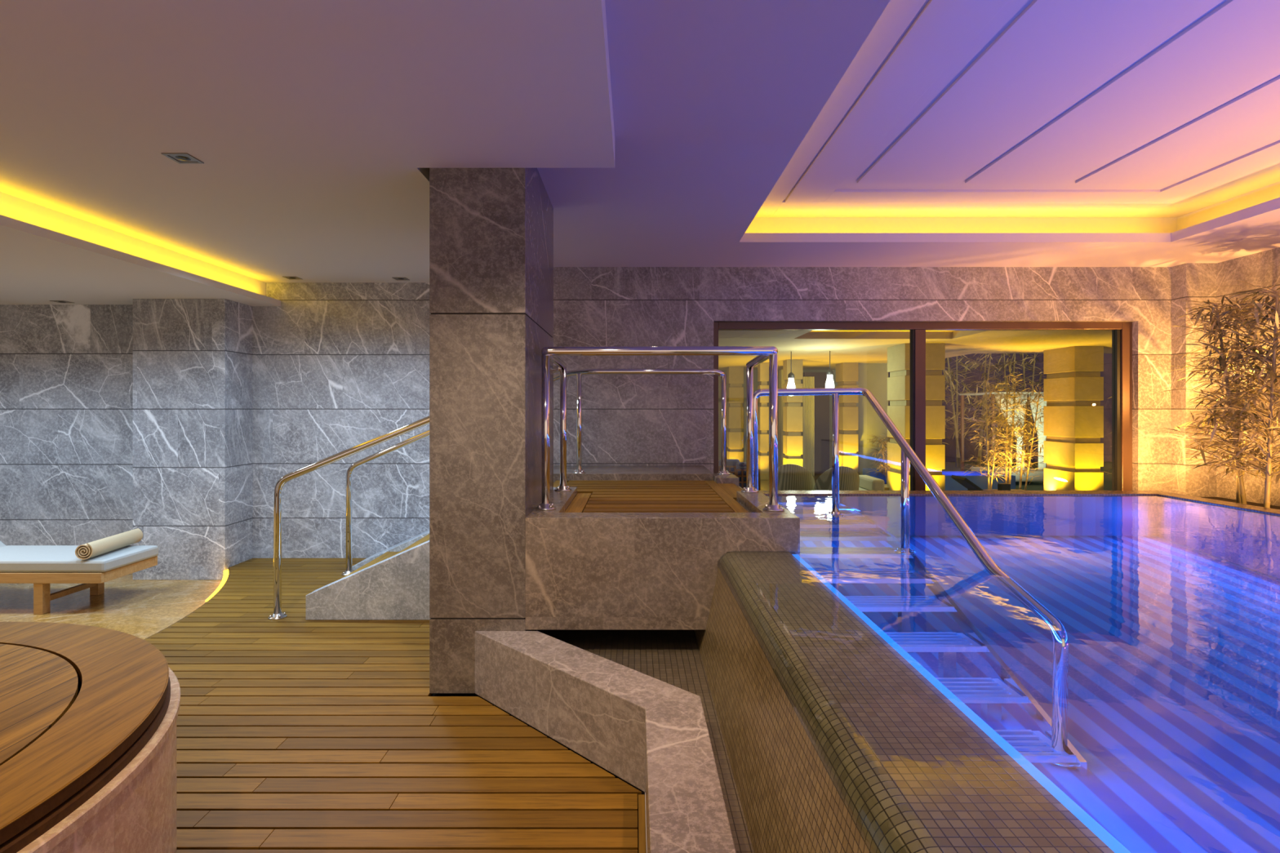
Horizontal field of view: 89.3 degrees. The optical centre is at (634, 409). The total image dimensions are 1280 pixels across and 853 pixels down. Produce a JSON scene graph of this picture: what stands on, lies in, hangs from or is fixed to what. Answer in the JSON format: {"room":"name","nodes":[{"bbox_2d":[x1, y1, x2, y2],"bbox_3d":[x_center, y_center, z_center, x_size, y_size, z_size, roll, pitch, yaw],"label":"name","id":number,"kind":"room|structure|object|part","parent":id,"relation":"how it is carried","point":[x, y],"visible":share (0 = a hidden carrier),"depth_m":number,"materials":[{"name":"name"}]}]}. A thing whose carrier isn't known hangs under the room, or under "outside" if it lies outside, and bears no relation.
{"room":"spa","nodes":[
{"label":"spa","id":0,"kind":"room"},
{"bbox_2d":[0,573,222,639],"bbox_3d":[-5.500,1.580,1.850,5.000,0.060,8.700,0,0,0],"label":"floor","id":1,"kind":"structure","parent":0,"point":[141,609],"depth_m":5.14,"materials":[{"name":"stone"}]},
{"bbox_2d":[0,541,158,614],"bbox_3d":[-5.100,1.121,5.170,2.200,0.858,0.580,0,0,0],"label":"sun lounger","id":2,"kind":"object","parent":1,"relation":"on","point":[41,566],"visible":0.99,"depth_m":4.93,"materials":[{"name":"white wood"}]},
{"bbox_2d":[0,541,6,546],"bbox_3d":[-5.579,0.951,5.170,0.641,0.519,0.560,0,0,0],"label":"cushion","id":3,"kind":"object","parent":2,"relation":"on","point":[2,544],"depth_m":5.42,"materials":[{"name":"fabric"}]},
{"bbox_3d":[-4.500,1.433,4.918,0.070,0.235,0.065,0,0,0],"label":"leg","id":4,"kind":"part","parent":2,"relation":"part of","materials":[{"name":"brown wood"}]},
{"bbox_3d":[-5.110,1.276,5.170,2.180,0.078,0.580,0,0,0],"label":"frame","id":5,"kind":"part","parent":2,"relation":"part of","materials":[{"name":"brown wood"}]},
{"bbox_2d":[0,545,158,572],"bbox_3d":[-4.640,1.190,5.170,1.280,0.091,0.570,0,0,0],"label":"cushion","id":6,"kind":"object","parent":2,"relation":"on","point":[13,558],"depth_m":5.01,"materials":[{"name":"fabric"}]},
{"bbox_3d":[-4.500,1.433,5.423,0.070,0.235,0.065,0,0,0],"label":"leg","id":7,"kind":"part","parent":2,"relation":"part of","materials":[{"name":"brown wood"}]},
{"bbox_2d":[75,528,142,559],"bbox_3d":[-4.196,1.074,5.191,0.121,0.123,0.620,0,0,-8],"label":"rolled towel","id":8,"kind":"object","parent":2,"relation":"on","point":[101,546],"visible":1,"depth_m":5.08,"materials":[{"name":"beige fabric"}]},
{"bbox_2d":[133,298,252,580],"bbox_3d":[-4.132,0.275,6.085,0.836,2.550,0.430,0,0,0],"label":"pier","id":9,"kind":"object","parent":1,"relation":"on","point":[193,357],"visible":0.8,"depth_m":5.87,"materials":[{"name":"grey stone"}]},
{"bbox_2d":[0,191,280,306],"bbox_3d":[-5.720,-1.250,1.900,4.560,0.500,8.800,0,0,0],"label":"ceiling","id":10,"kind":"structure","parent":0,"point":[46,255],"depth_m":4.76,"materials":[{"name":"white paint"}]},
{"bbox_2d":[49,300,73,302],"bbox_3d":[-5.320,-0.996,6.020,0.124,0.006,0.124,0,0,0],"label":"recessed light","id":11,"kind":"object","parent":10,"relation":"in","point":[58,301],"visible":1,"depth_m":6.00,"materials":[{"name":"grey metal"}]},
{"bbox_2d":[0,282,431,558],"bbox_3d":[-3.616,0.050,6.400,8.768,3.000,0.400,0,0,0],"label":"wall","id":12,"kind":"structure","parent":0,"point":[337,367],"depth_m":6.30,"materials":[{"name":"grey stone"}]},
{"bbox_2d":[0,0,614,282],"bbox_3d":[-1.843,-1.365,1.900,3.486,0.270,8.800,0,0,0],"label":"ceiling","id":13,"kind":"structure","parent":0,"point":[317,128],"depth_m":2.68,"materials":[{"name":"white paint"}]},
{"bbox_2d":[160,152,204,163],"bbox_3d":[-2.210,-1.226,3.170,0.124,0.006,0.124,0,0,0],"label":"recessed light","id":14,"kind":"object","parent":13,"relation":"in","point":[180,157],"visible":1,"depth_m":3.16,"materials":[{"name":"grey metal"}]},
{"bbox_3d":[-2.210,-1.229,3.170,0.092,0.001,0.092,0,0,0],"label":"plate","id":15,"kind":"part","parent":14,"relation":"part of","materials":[{"name":"grey metal"}]},
{"bbox_2d":[283,276,302,279],"bbox_3d":[-3.200,-1.226,6.060,0.124,0.006,0.124,0,0,0],"label":"recessed light","id":16,"kind":"object","parent":13,"relation":"in","point":[287,277],"visible":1,"depth_m":6.05,"materials":[{"name":"grey metal"}]},
{"bbox_2d":[392,277,408,279],"bbox_3d":[-2.200,-1.226,6.100,0.124,0.006,0.124,0,0,0],"label":"recessed light","id":17,"kind":"object","parent":13,"relation":"in","point":[395,278],"visible":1,"depth_m":6.09,"materials":[{"name":"grey metal"}]},
{"bbox_2d":[143,558,646,852],"bbox_3d":[-3.979,1.550,2.171,8.039,0.200,9.342,0,0,0],"label":"floor","id":18,"kind":"structure","parent":0,"point":[295,734],"depth_m":2.74,"materials":[{"name":"brown wood"}]},
{"bbox_2d":[0,622,180,852],"bbox_3d":[-2.474,1.150,1.400,2.443,0.600,2.443,0,0,39],"label":"tub","id":19,"kind":"object","parent":18,"relation":"on","point":[89,714],"visible":1,"depth_m":1.76,"materials":[{"name":"brown wood"}]},
{"bbox_2d":[204,569,228,601],"bbox_3d":[-3.867,1.471,5.941,0.226,0.010,2.291,0,0,-36],"label":"led strip","id":20,"kind":"object","parent":18,"relation":"attached to","point":[225,572],"visible":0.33,"depth_m":5.43,"materials":[{"name":"yellow plastic"}]},
{"bbox_2d":[267,364,560,620],"bbox_3d":[-1.512,0.570,4.451,2.060,1.760,0.116,0,0,3],"label":"stair handrail","id":21,"kind":"object","parent":18,"relation":"on","point":[277,614],"visible":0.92,"depth_m":4.48,"materials":[{"name":"silver metal"}]},
{"bbox_2d":[306,480,568,620],"bbox_3d":[-1.554,1.002,5.364,1.993,0.895,1.831,0,0,0],"label":"staircase","id":22,"kind":"structure","parent":18,"relation":"on","point":[393,583],"depth_m":4.45,"materials":[{"name":"grey stone"}]},
{"bbox_2d":[429,167,553,693],"bbox_3d":[-0.801,0.035,3.873,0.488,2.830,1.147,0,0,0],"label":"marble pillar","id":23,"kind":"structure","parent":18,"relation":"on","point":[491,228],"depth_m":3.30,"materials":[{"name":"stone"}]},
{"bbox_2d":[525,465,799,630],"bbox_3d":[-0.079,0.836,4.790,1.843,0.581,2.980,0,0,0],"label":"raised platform","id":24,"kind":"object","parent":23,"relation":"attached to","point":[628,547],"visible":0.93,"depth_m":3.30,"materials":[{"name":"stone"}]},
{"bbox_2d":[535,346,784,511],"bbox_3d":[0.140,0.105,3.990,1.384,0.900,0.976,0,0,0],"label":"guard railing","id":25,"kind":"object","parent":24,"relation":"on","point":[764,353],"visible":1,"depth_m":3.56,"materials":[{"name":"silver metal"}]},
{"bbox_3d":[-0.494,0.122,3.600,0.046,0.845,0.046,0,0,0],"label":"post","id":26,"kind":"part","parent":25,"relation":"part of","materials":[{"name":"silver metal"}]},
{"bbox_3d":[-0.487,0.128,4.420,0.046,0.835,0.046,0,0,0],"label":"post","id":27,"kind":"part","parent":25,"relation":"part of","materials":[{"name":"silver metal"}]},
{"bbox_3d":[0.140,-0.307,3.973,1.318,0.075,0.895,0,0,0],"label":"rail","id":28,"kind":"part","parent":25,"relation":"part of","materials":[{"name":"silver metal"}]},
{"bbox_3d":[0.774,0.128,4.345,0.046,0.835,0.046,0,0,0],"label":"post","id":29,"kind":"part","parent":25,"relation":"part of","materials":[{"name":"silver metal"}]},
{"bbox_3d":[0.764,0.122,3.560,0.046,0.845,0.046,0,0,0],"label":"post","id":30,"kind":"part","parent":25,"relation":"part of","materials":[{"name":"silver metal"}]},
{"bbox_2d":[342,368,730,575],"bbox_3d":[-0.877,0.552,5.573,3.390,1.795,0.180,0,0,3],"label":"guard railing","id":31,"kind":"object","parent":18,"relation":"on","point":[579,373],"visible":0.94,"depth_m":5.51,"materials":[{"name":"silver metal"}]},
{"bbox_3d":[-0.473,0.117,5.520,0.046,0.835,0.046,0,0,0],"label":"post","id":32,"kind":"part","parent":31,"relation":"part of","materials":[{"name":"silver metal"}]},
{"bbox_3d":[0.760,0.122,5.520,0.046,0.845,0.046,0,0,0],"label":"post","id":33,"kind":"part","parent":31,"relation":"part of","materials":[{"name":"silver metal"}]},
{"bbox_2d":[475,631,736,852],"bbox_3d":[0.086,1.290,0.504,0.950,0.320,5.795,0,0,-9],"label":"wall","id":34,"kind":"structure","parent":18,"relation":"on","point":[651,733],"depth_m":2.57,"materials":[{"name":"stone"}]},
{"bbox_2d":[638,795,646,852],"bbox_3d":[0.026,1.458,0.015,0.024,0.023,4.830,0,0,0],"label":"board","id":35,"kind":"object","parent":18,"relation":"on","point":[642,820],"visible":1,"depth_m":2.25,"materials":[{"name":"brown wood"}]},
{"bbox_2d":[535,630,754,852],"bbox_3d":[-0.106,1.300,1.000,0.902,0.100,6.800,0,0,0],"label":"floor","id":36,"kind":"structure","parent":0,"point":[672,657],"depth_m":3.21,"materials":[{"name":"tile"}]},
{"bbox_2d":[718,369,837,468],"bbox_3d":[2.000,0.200,19.150,10.000,3.100,0.300,0,0,0],"label":"wall","id":37,"kind":"structure","parent":0,"point":[756,383],"depth_m":19.00,"materials":[{"name":"paint"}]},
{"bbox_2d":[778,369,784,466],"bbox_3d":[4.150,0.350,17.350,0.500,2.800,0.300,0,0,0],"label":"wall","id":38,"kind":"structure","parent":0,"point":[781,382],"depth_m":17.27,"materials":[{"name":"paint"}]},
{"bbox_2d":[553,262,1216,497],"bbox_3d":[2.375,0.100,6.360,6.850,3.100,0.480,0,0,0],"label":"wall","id":39,"kind":"structure","parent":0,"point":[628,420],"depth_m":6.29,"materials":[{"name":"beige stone"}]},
{"bbox_2d":[713,321,1132,490],"bbox_3d":[2.829,0.171,6.410,4.122,2.058,0.100,0,0,0],"label":"window","id":40,"kind":"structure","parent":39,"relation":"in","point":[1122,331],"depth_m":6.36,"materials":[{"name":"brown wood"}]},
{"bbox_3d":[3.810,0.168,6.414,1.890,1.905,0.008,0,0,0],"label":"pane","id":41,"kind":"part","parent":40,"relation":"part of","materials":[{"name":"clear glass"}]},
{"bbox_2d":[693,551,1114,852],"bbox_3d":[0.564,1.115,1.000,0.453,0.770,6.800,0,0,0],"label":"wall","id":42,"kind":"structure","parent":0,"point":[834,742],"depth_m":1.60,"materials":[{"name":"brown tile"}]},
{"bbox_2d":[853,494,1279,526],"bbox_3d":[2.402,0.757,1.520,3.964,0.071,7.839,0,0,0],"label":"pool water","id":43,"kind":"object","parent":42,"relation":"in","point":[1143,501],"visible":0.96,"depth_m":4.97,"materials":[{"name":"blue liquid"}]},
{"bbox_2d":[537,0,1279,266],"bbox_3d":[2.195,-1.575,1.900,6.610,0.390,8.800,0,0,0],"label":"ceiling","id":44,"kind":"structure","parent":0,"point":[713,100],"depth_m":4.01,"materials":[{"name":"grey paint"}]},
{"bbox_2d":[755,0,1279,217],"bbox_3d":[2.647,-1.725,1.590,4.227,0.090,8.180,0,0,0],"label":"ceiling panels","id":45,"kind":"object","parent":44,"relation":"in","point":[945,108],"visible":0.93,"depth_m":3.69,"materials":[{"name":"grey paint"}]},
{"bbox_2d":[718,330,1111,369],"bbox_3d":[6.500,-1.300,12.800,19.000,0.300,12.400,0,0,0],"label":"ceiling","id":46,"kind":"structure","parent":0,"point":[813,347],"depth_m":11.17,"materials":[{"name":"beige paint"}]},
{"bbox_2d":[786,351,795,388],"bbox_3d":[3.120,-0.705,12.900,0.170,0.890,0.170,0,0,0],"label":"hanging lantern","id":47,"kind":"object","parent":46,"relation":"hanging from","point":[791,384],"visible":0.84,"depth_m":12.85,"materials":[{"name":"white glass"}]},
{"bbox_3d":[3.120,-0.440,12.900,0.170,0.360,0.170,0,0,0],"label":"lamp glass","id":48,"kind":"part","parent":47,"relation":"part of","materials":[{"name":"white glass"}]},
{"bbox_2d":[825,351,834,387],"bbox_3d":[3.860,-0.735,12.800,0.170,0.830,0.170,0,0,0],"label":"hanging lantern","id":49,"kind":"object","parent":46,"relation":"hanging from","point":[829,383],"visible":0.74,"depth_m":12.75,"materials":[{"name":"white glass"}]},
{"bbox_3d":[3.860,-0.500,12.800,0.170,0.360,0.170,0,0,0],"label":"lamp glass","id":50,"kind":"part","parent":49,"relation":"part of","materials":[{"name":"white glass"}]},
{"bbox_2d":[760,462,1111,490],"bbox_3d":[8.500,1.800,14.300,23.000,0.100,15.400,0,0,0],"label":"floor","id":51,"kind":"structure","parent":0,"point":[949,466],"depth_m":17.05,"materials":[{"name":"beige stone"}]},
{"bbox_2d":[718,458,739,475],"bbox_3d":[1.795,1.350,12.418,0.430,0.800,0.465,0,0,0],"label":"lattice chair","id":52,"kind":"object","parent":51,"relation":"on","point":[731,463],"visible":0.2,"depth_m":12.23,"materials":[{"name":"brown wood"}]},
{"bbox_2d":[726,366,743,462],"bbox_3d":[2.750,0.300,17.700,0.400,2.900,0.400,0,0,0],"label":"column","id":53,"kind":"structure","parent":51,"relation":"on","point":[735,375],"depth_m":17.50,"materials":[{"name":"stone"}]},
{"bbox_2d":[735,462,759,490],"bbox_3d":[2.015,1.350,11.717,0.430,0.800,0.465,0,0,0],"label":"lattice chair","id":54,"kind":"object","parent":51,"relation":"on","point":[740,471],"visible":0.31,"depth_m":11.50,"materials":[{"name":"brown wood"}]},
{"bbox_2d":[736,462,758,481],"bbox_3d":[2.015,1.135,11.580,0.390,0.370,0.100,0,0,0],"label":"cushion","id":55,"kind":"object","parent":54,"relation":"on","point":[740,466],"depth_m":11.53,"materials":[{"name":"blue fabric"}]},
{"bbox_2d":[738,483,758,487],"bbox_3d":[2.015,1.363,11.720,0.410,0.085,0.440,0,0,0],"label":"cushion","id":56,"kind":"object","parent":54,"relation":"on","point":[742,485],"depth_m":11.50,"materials":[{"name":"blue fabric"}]},
{"bbox_2d":[757,362,768,479],"bbox_3d":[3.210,0.300,16.150,0.220,2.900,0.300,0,0,0],"label":"column","id":57,"kind":"structure","parent":51,"relation":"on","point":[763,367],"depth_m":16.00,"materials":[{"name":"stone"}]},
{"bbox_2d":[782,359,803,466],"bbox_3d":[3.715,0.300,15.200,0.370,2.900,0.400,0,0,0],"label":"column","id":58,"kind":"structure","parent":51,"relation":"on","point":[793,411],"depth_m":15.00,"materials":[{"name":"stone"}]},
{"bbox_2d":[777,463,814,490],"bbox_3d":[2.611,1.314,10.677,0.713,0.872,0.670,0,0,20],"label":"wicker chair","id":59,"kind":"object","parent":51,"relation":"on","point":[791,477],"visible":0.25,"depth_m":10.38,"materials":[{"name":"beige wicker"}]},
{"bbox_2d":[802,376,813,475],"bbox_3d":[4.570,0.450,17.005,0.300,2.600,0.090,0,0,0],"label":"curtain","id":60,"kind":"object","parent":51,"relation":"on","point":[808,382],"visible":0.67,"depth_m":17.00,"materials":[{"name":"beige fabric"}]},
{"bbox_2d":[803,372,829,473],"bbox_3d":[4.960,0.375,17.700,0.680,2.750,0.200,0,0,0],"label":"doorway","id":61,"kind":"structure","parent":51,"relation":"on","point":[821,402],"depth_m":17.60,"materials":[{"name":"paint"}]},
{"bbox_2d":[813,466,859,490],"bbox_3d":[3.200,1.314,10.275,0.713,0.872,0.670,0,0,0],"label":"wicker chair","id":62,"kind":"object","parent":51,"relation":"on","point":[849,478],"visible":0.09,"depth_m":10.00,"materials":[{"name":"beige wicker"}]},
{"bbox_2d":[835,362,857,472],"bbox_3d":[5.340,0.300,16.300,0.380,2.900,0.600,0,0,0],"label":"column","id":63,"kind":"structure","parent":51,"relation":"on","point":[846,373],"depth_m":16.00,"materials":[{"name":"stone"}]},
{"bbox_2d":[858,475,884,490],"bbox_3d":[3.810,1.415,10.750,0.400,0.570,0.800,0,0,0],"label":"sofa","id":64,"kind":"object","parent":51,"relation":"on","point":[867,482],"visible":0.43,"depth_m":10.51,"materials":[{"name":"beige fabric"}]},
{"bbox_2d":[856,363,888,475],"bbox_3d":[5.940,0.300,16.300,0.820,2.900,0.200,0,0,0],"label":"wall","id":65,"kind":"structure","parent":51,"relation":"on","point":[873,377],"depth_m":16.20,"materials":[{"name":"paint"}]},
{"bbox_2d":[862,468,887,482],"bbox_3d":[6.100,1.625,15.650,1.000,0.350,0.500,0,0,0],"label":"pool","id":66,"kind":"object","parent":51,"relation":"on","point":[873,473],"visible":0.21,"depth_m":15.40,"materials":[{"name":"blue liquid"}]},
{"bbox_2d":[865,429,889,484],"bbox_3d":[5.778,1.116,14.871,1.038,1.272,0.858,0,0,0],"label":"bamboo plant","id":67,"kind":"object","parent":51,"relation":"on","point":[884,466],"visible":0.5,"depth_m":14.80,"materials":[{"name":"green plant"}]},
{"bbox_2d":[884,484,888,490],"bbox_3d":[4.625,1.600,12.250,1.350,0.300,0.500,0,0,0],"label":"wall","id":68,"kind":"structure","parent":51,"relation":"on","point":[886,488],"depth_m":12.00,"materials":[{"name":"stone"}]},
{"bbox_2d":[887,342,945,490],"bbox_3d":[5.070,0.300,11.700,0.700,2.900,0.800,0,0,0],"label":"column","id":69,"kind":"structure","parent":51,"relation":"on","point":[898,356],"depth_m":11.30,"materials":[{"name":"stone"}]},
{"bbox_2d":[945,369,959,439],"bbox_3d":[8.943,-0.304,19.725,1.874,4.117,2.085,0,0,0],"label":"bamboo plant","id":70,"kind":"object","parent":51,"relation":"on","point":[951,370],"visible":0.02,"depth_m":19.55,"materials":[{"name":"green plant"}]},
{"bbox_2d":[942,355,985,467],"bbox_3d":[9.520,-0.125,19.375,1.844,3.762,1.737,0,0,-31],"label":"bamboo plant","id":71,"kind":"object","parent":51,"relation":"on","point":[955,418],"visible":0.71,"depth_m":19.36,"materials":[{"name":"green plant"}]},
{"bbox_2d":[942,471,1015,490],"bbox_3d":[7.200,1.575,14.100,1.600,0.350,1.000,0,0,0],"label":"basin","id":72,"kind":"object","parent":51,"relation":"on","point":[981,482],"visible":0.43,"depth_m":13.60,"materials":[{"name":"black stone"}]},
{"bbox_2d":[958,353,1008,466],"bbox_3d":[10.692,-0.208,19.614,1.882,3.925,1.848,0,0,-26],"label":"bamboo plant","id":73,"kind":"object","parent":51,"relation":"on","point":[985,378],"visible":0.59,"depth_m":19.80,"materials":[{"name":"green plant"}]},
{"bbox_2d":[951,475,1025,490],"bbox_3d":[6.590,1.493,11.900,1.319,0.514,0.500,0,0,0],"label":"garden sunbed","id":74,"kind":"object","parent":51,"relation":"on","point":[964,482],"visible":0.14,"depth_m":11.88,"materials":[{"name":"black"}]},
{"bbox_2d":[961,377,1023,488],"bbox_3d":[6.938,0.569,12.597,1.276,2.369,1.115,0,0,0],"label":"bamboo plant","id":75,"kind":"object","parent":51,"relation":"on","point":[999,404],"visible":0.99,"depth_m":12.56,"materials":[{"name":"green plant"}]},
{"bbox_2d":[959,391,1046,481],"bbox_3d":[9.100,0.680,15.681,1.700,2.140,1.537,0,0,0],"label":"cabana","id":76,"kind":"object","parent":51,"relation":"on","point":[1038,477],"visible":0.33,"depth_m":14.97,"materials":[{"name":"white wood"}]},
{"bbox_3d":[8.300,0.700,16.400,0.060,2.100,0.060,0,0,0],"label":"post","id":77,"kind":"part","parent":76,"relation":"part of","materials":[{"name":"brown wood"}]},
{"bbox_3d":[8.300,0.700,15.000,0.060,2.100,0.060,0,0,0],"label":"post","id":78,"kind":"part","parent":76,"relation":"part of","materials":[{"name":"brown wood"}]},
{"bbox_2d":[995,394,1026,470],"bbox_3d":[8.675,0.524,14.944,0.750,1.752,0.063,0,0,0],"label":"drape","id":79,"kind":"object","parent":76,"relation":"hanging from","point":[1018,413],"depth_m":14.94,"materials":[{"name":"beige fabric"}]},
{"bbox_3d":[9.900,0.700,16.400,0.060,2.100,0.060,0,0,0],"label":"post","id":80,"kind":"part","parent":76,"relation":"part of","materials":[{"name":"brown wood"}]},
{"bbox_2d":[1028,394,1046,470],"bbox_3d":[9.500,0.524,14.944,0.800,1.752,0.063,0,0,0],"label":"drape","id":81,"kind":"object","parent":76,"relation":"hanging from","point":[1043,403],"depth_m":14.94,"materials":[{"name":"beige fabric"}]},
{"bbox_2d":[997,483,1010,490],"bbox_3d":[6.300,1.510,11.040,0.160,0.480,0.120,0,0,0],"label":"bollard","id":82,"kind":"object","parent":51,"relation":"on","point":[1001,486],"visible":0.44,"depth_m":10.98,"materials":[{"name":"black"}]},
{"bbox_2d":[977,364,1035,484],"bbox_3d":[7.506,0.414,12.990,1.021,2.680,1.222,0,0,40],"label":"bamboo plant","id":83,"kind":"object","parent":51,"relation":"on","point":[1012,424],"visible":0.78,"depth_m":12.93,"materials":[{"name":"green plant"}]},
{"bbox_2d":[999,416,1013,466],"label":"bamboo plant","id":84,"kind":"object","parent":51,"relation":"on","point":[1008,446],"depth_m":19.54,"materials":[{"name":"green plant"}]},
{"bbox_2d":[982,353,1038,405],"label":"bamboo plant","id":85,"kind":"object","parent":51,"relation":"on","point":[1010,363],"depth_m":19.75,"materials":[{"name":"green plant"}]},
{"bbox_2d":[1000,381,1046,490],"bbox_3d":[8.002,0.594,13.166,1.159,2.317,1.054,0,0,0],"label":"bamboo plant","id":86,"kind":"object","parent":51,"relation":"on","point":[1023,428],"visible":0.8,"depth_m":13.11,"materials":[{"name":"green plant"}]},
{"bbox_2d":[1008,353,1046,399],"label":"bamboo plant","id":87,"kind":"object","parent":51,"relation":"on","point":[1033,371],"depth_m":19.63,"materials":[{"name":"green plant"}]},
{"bbox_2d":[1027,405,1037,466],"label":"bamboo plant","id":88,"kind":"object","parent":51,"relation":"on","point":[1030,418],"depth_m":19.77,"materials":[{"name":"green plant"}]},
{"bbox_2d":[1043,346,1103,490],"bbox_3d":[8.285,0.300,12.250,0.530,2.900,0.900,0,0,0],"label":"column","id":89,"kind":"structure","parent":51,"relation":"on","point":[1073,384],"depth_m":11.85,"materials":[{"name":"stone"}]},
{"bbox_2d":[767,496,1156,535],"bbox_3d":[2.670,1.242,5.540,3.760,1.016,0.220,0,0,0],"label":"wall","id":90,"kind":"structure","parent":0,"point":[999,517],"depth_m":5.43,"materials":[{"name":"tile"}]},
{"bbox_2d":[888,353,1111,462],"bbox_3d":[15.500,-1.400,21.650,17.000,6.300,0.300,0,0,0],"label":"wall","id":91,"kind":"structure","parent":0,"point":[969,447],"depth_m":21.50,"materials":[{"name":"paint"}]},
{"bbox_2d":[800,535,1279,852],"bbox_3d":[2.585,1.367,1.515,3.590,0.607,7.830,0,0,0],"label":"floor","id":92,"kind":"structure","parent":0,"point":[1174,684],"depth_m":3.21,"materials":[{"name":"blue tile"}]},
{"bbox_2d":[777,501,1087,776],"bbox_3d":[1.245,1.050,3.775,0.794,0.620,2.850,0,0,0],"label":"steps","id":93,"kind":"structure","parent":92,"relation":"on","point":[990,693],"depth_m":3.27,"materials":[{"name":"silver metal"}]},
{"bbox_3d":[1.400,1.161,3.345,0.060,0.277,0.050,0,0,0],"label":"support leg","id":94,"kind":"part","parent":93,"relation":"part of","materials":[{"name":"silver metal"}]},
{"bbox_2d":[753,387,1073,768],"bbox_3d":[1.230,0.585,3.460,0.855,1.469,2.156,0,0,0],"label":"pool handrail","id":95,"kind":"object","parent":93,"relation":"on","point":[1060,637],"visible":0.84,"depth_m":3.43,"materials":[{"name":"silver metal"}]},
{"bbox_3d":[1.390,0.310,4.480,0.046,0.840,0.046,0,0,0],"label":"post","id":96,"kind":"part","parent":95,"relation":"part of","materials":[{"name":"silver metal"}]},
{"bbox_3d":[1.600,0.535,3.830,0.046,0.610,0.046,0,0,0],"label":"post","id":97,"kind":"part","parent":95,"relation":"part of","materials":[{"name":"silver metal"}]},
{"bbox_3d":[1.470,1.196,3.045,0.060,0.168,0.050,0,0,0],"label":"support leg","id":98,"kind":"part","parent":93,"relation":"part of","materials":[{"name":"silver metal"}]},
{"bbox_3d":[1.500,1.284,2.725,0.060,0.152,0.050,0,0,0],"label":"support leg","id":99,"kind":"part","parent":93,"relation":"part of","materials":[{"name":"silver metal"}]},
{"bbox_2d":[1156,506,1279,578],"bbox_3d":[4.465,1.242,1.515,0.170,1.016,7.830,0,0,0],"label":"wall","id":100,"kind":"structure","parent":0,"point":[1248,544],"depth_m":4.76,"materials":[{"name":"tile"}]},
{"bbox_2d":[758,490,1279,515],"bbox_3d":[2.708,0.723,1.635,3.725,0.022,8.070,0,0,0],"label":"trim","id":101,"kind":"structure","parent":100,"relation":"on","point":[780,493],"depth_m":5.47,"materials":[{"name":"tile"}]},
{"bbox_2d":[1201,497,1279,509],"bbox_3d":[5.035,0.940,1.860,0.930,0.220,8.520,0,0,0],"label":"floor","id":102,"kind":"structure","parent":0,"point":[1212,498],"depth_m":5.76,"materials":[{"name":"stone"}]},
{"bbox_2d":[1160,288,1279,504],"bbox_3d":[4.874,-0.081,5.317,1.045,1.826,0.952,0,0,0],"label":"bamboo plant","id":103,"kind":"object","parent":102,"relation":"on","point":[1216,325],"visible":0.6,"depth_m":5.28,"materials":[{"name":"green plant"}]},
{"bbox_2d":[1186,280,1279,508],"bbox_3d":[4.706,-0.073,4.843,0.959,1.808,1.054,0,0,0],"label":"bamboo plant","id":104,"kind":"object","parent":102,"relation":"on","point":[1274,315],"visible":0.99,"depth_m":4.83,"materials":[{"name":"green plant"}]},
{"bbox_2d":[1216,247,1279,506],"bbox_3d":[5.650,0.100,1.810,0.300,3.100,8.620,0,0,0],"label":"wall","id":105,"kind":"structure","parent":0,"point":[1263,268],"depth_m":5.79,"materials":[{"name":"beige stone"}]},
{"bbox_3d":[0.804,1.242,1.515,0.068,1.015,7.830,0,0,0],"label":"platform","id":106,"kind":"object","parent":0,"visible":0},
{"bbox_2d":[791,554,1130,852],"bbox_3d":[0.809,0.749,0.445,0.033,0.022,5.690,0,0,0],"label":"light strip","id":107,"kind":"object","parent":106,"relation":"attached to","point":[1106,837],"visible":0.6,"depth_m":1.45,"materials":[{"name":"blue plastic"}]}
]}

